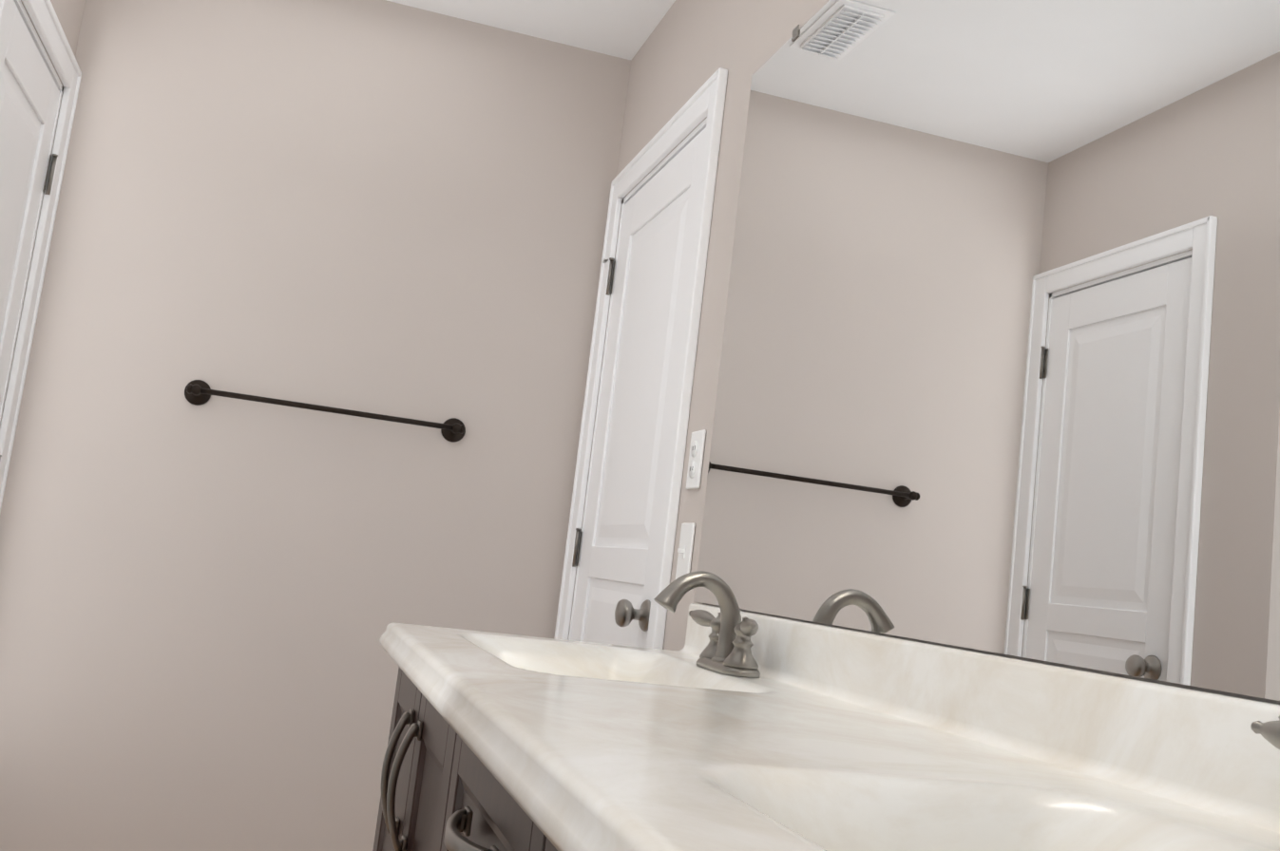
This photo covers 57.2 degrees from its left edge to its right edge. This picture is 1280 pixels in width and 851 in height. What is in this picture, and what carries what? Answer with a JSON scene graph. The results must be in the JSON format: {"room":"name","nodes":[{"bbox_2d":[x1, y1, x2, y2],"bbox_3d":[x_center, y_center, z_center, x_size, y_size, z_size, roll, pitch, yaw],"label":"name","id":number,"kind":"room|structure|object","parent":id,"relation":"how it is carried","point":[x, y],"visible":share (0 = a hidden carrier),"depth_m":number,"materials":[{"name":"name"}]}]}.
{"room":"bathroom","nodes":[
{"label":"bathroom","id":0,"kind":"room"},
{"bbox_2d":[0,0,85,425],"bbox_3d":[-1.410,-0.092,2.324,0.100,2.440,0.960,9,-7,-16],"label":"wall","id":1,"kind":"structure","parent":0,"point":[69,13],"depth_m":2.80,"materials":[{"name":"paint"}]},
{"bbox_2d":[0,0,59,459],"bbox_3d":[-1.412,0.147,2.434,0.102,1.971,0.627,9,-7,-16],"label":"door","id":2,"kind":"structure","parent":1,"relation":"in","point":[29,94],"depth_m":2.60,"materials":[{"name":"white wood"}]},
{"bbox_2d":[0,0,81,513],"bbox_3d":[-1.455,0.102,2.414,0.122,2.068,0.744,9,-7,-16],"label":"door frame","id":3,"kind":"structure","parent":1,"relation":"attached to","point":[42,13],"depth_m":2.78,"materials":[{"name":"white wood"}]},
{"bbox_2d":[0,0,630,850],"bbox_3d":[-0.897,0.057,3.023,1.505,2.440,0.100,9,-7,-16],"label":"wall","id":4,"kind":"structure","parent":0,"point":[384,207],"depth_m":2.97,"materials":[{"name":"paint"}]},
{"bbox_2d":[184,380,465,442],"bbox_3d":[-0.786,-0.038,2.973,0.704,0.064,0.075,9,-7,-16],"label":"towel rail","id":5,"kind":"object","parent":4,"relation":"attached to","point":[198,392],"visible":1,"depth_m":2.94,"materials":[{"name":"black metal"}]},
{"bbox_2d":[386,0,675,60],"bbox_3d":[-0.615,-1.419,1.117,2.800,0.060,4.150,9,-7,-16],"label":"ceiling","id":6,"kind":"structure","parent":0,"point":[622,28],"depth_m":3.14,"materials":[{"name":"paint"}]},
{"bbox_2d":[567,0,1279,705],"bbox_3d":[0.454,0.001,1.315,0.100,2.440,4.150,9,-7,-16],"label":"wall","id":7,"kind":"structure","parent":0,"point":[685,51],"depth_m":2.36,"materials":[{"name":"paint"}]},
{"bbox_2d":[570,127,706,648],"bbox_3d":[-0.081,0.344,2.739,0.102,1.971,0.748,9,-7,-16],"label":"closet door","id":8,"kind":"structure","parent":7,"relation":"in","point":[615,582],"depth_m":2.76,"materials":[{"name":"white wood"}]},
{"bbox_2d":[554,67,727,649],"bbox_3d":[-0.019,0.314,2.737,0.122,2.068,0.844,9,-7,-16],"label":"door frame","id":9,"kind":"structure","parent":7,"relation":"attached to","point":[661,148],"depth_m":2.55,"materials":[{"name":"white wood"}]},
{"bbox_2d":[675,522,695,579],"bbox_3d":[0.081,0.243,2.251,0.018,0.114,0.070,9,-7,-16],"label":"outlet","id":10,"kind":"object","parent":7,"relation":"attached to","point":[687,531],"depth_m":2.24,"materials":[{"name":"white plastic"}]},
{"bbox_2d":[686,429,706,489],"bbox_3d":[0.106,0.066,2.274,0.010,0.114,0.070,9,-7,-16],"label":"outlet","id":11,"kind":"object","parent":7,"relation":"attached to","point":[697,440],"depth_m":2.26,"materials":[{"name":"white plastic"}]},
{"bbox_2d":[693,0,1279,701],"bbox_3d":[0.421,-0.255,1.369,0.006,1.019,1.783,9,-7,-16],"label":"wall mirror","id":12,"kind":"object","parent":7,"relation":"attached to","point":[1000,365],"visible":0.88,"depth_m":1.30,"materials":[{"name":"silver mirror"}]},
{"bbox_2d":[791,24,799,41],"bbox_3d":[0.276,-0.698,2.085,0.003,0.022,0.024,9,-7,-16],"label":"mirror clip","id":13,"kind":"object","parent":12,"relation":"attached to","point":[795,30],"visible":0.96,"depth_m":2.06,"materials":[{"name":"silver metal"}]},
{"bbox_3d":[-0.907,1.044,0.806,2.800,0.060,4.150,9,-7,-16],"label":"floor","id":14,"kind":"structure","parent":0,"visible":0},
{"bbox_2d":[372,571,1279,850],"bbox_3d":[0.064,0.649,1.104,0.561,1.019,1.875,9,-7,-16],"label":"bathroom vanity","id":15,"kind":"object","parent":14,"relation":"on","point":[730,727],"visible":1,"depth_m":1.01,"materials":[{"name":"white stone"}]}
]}

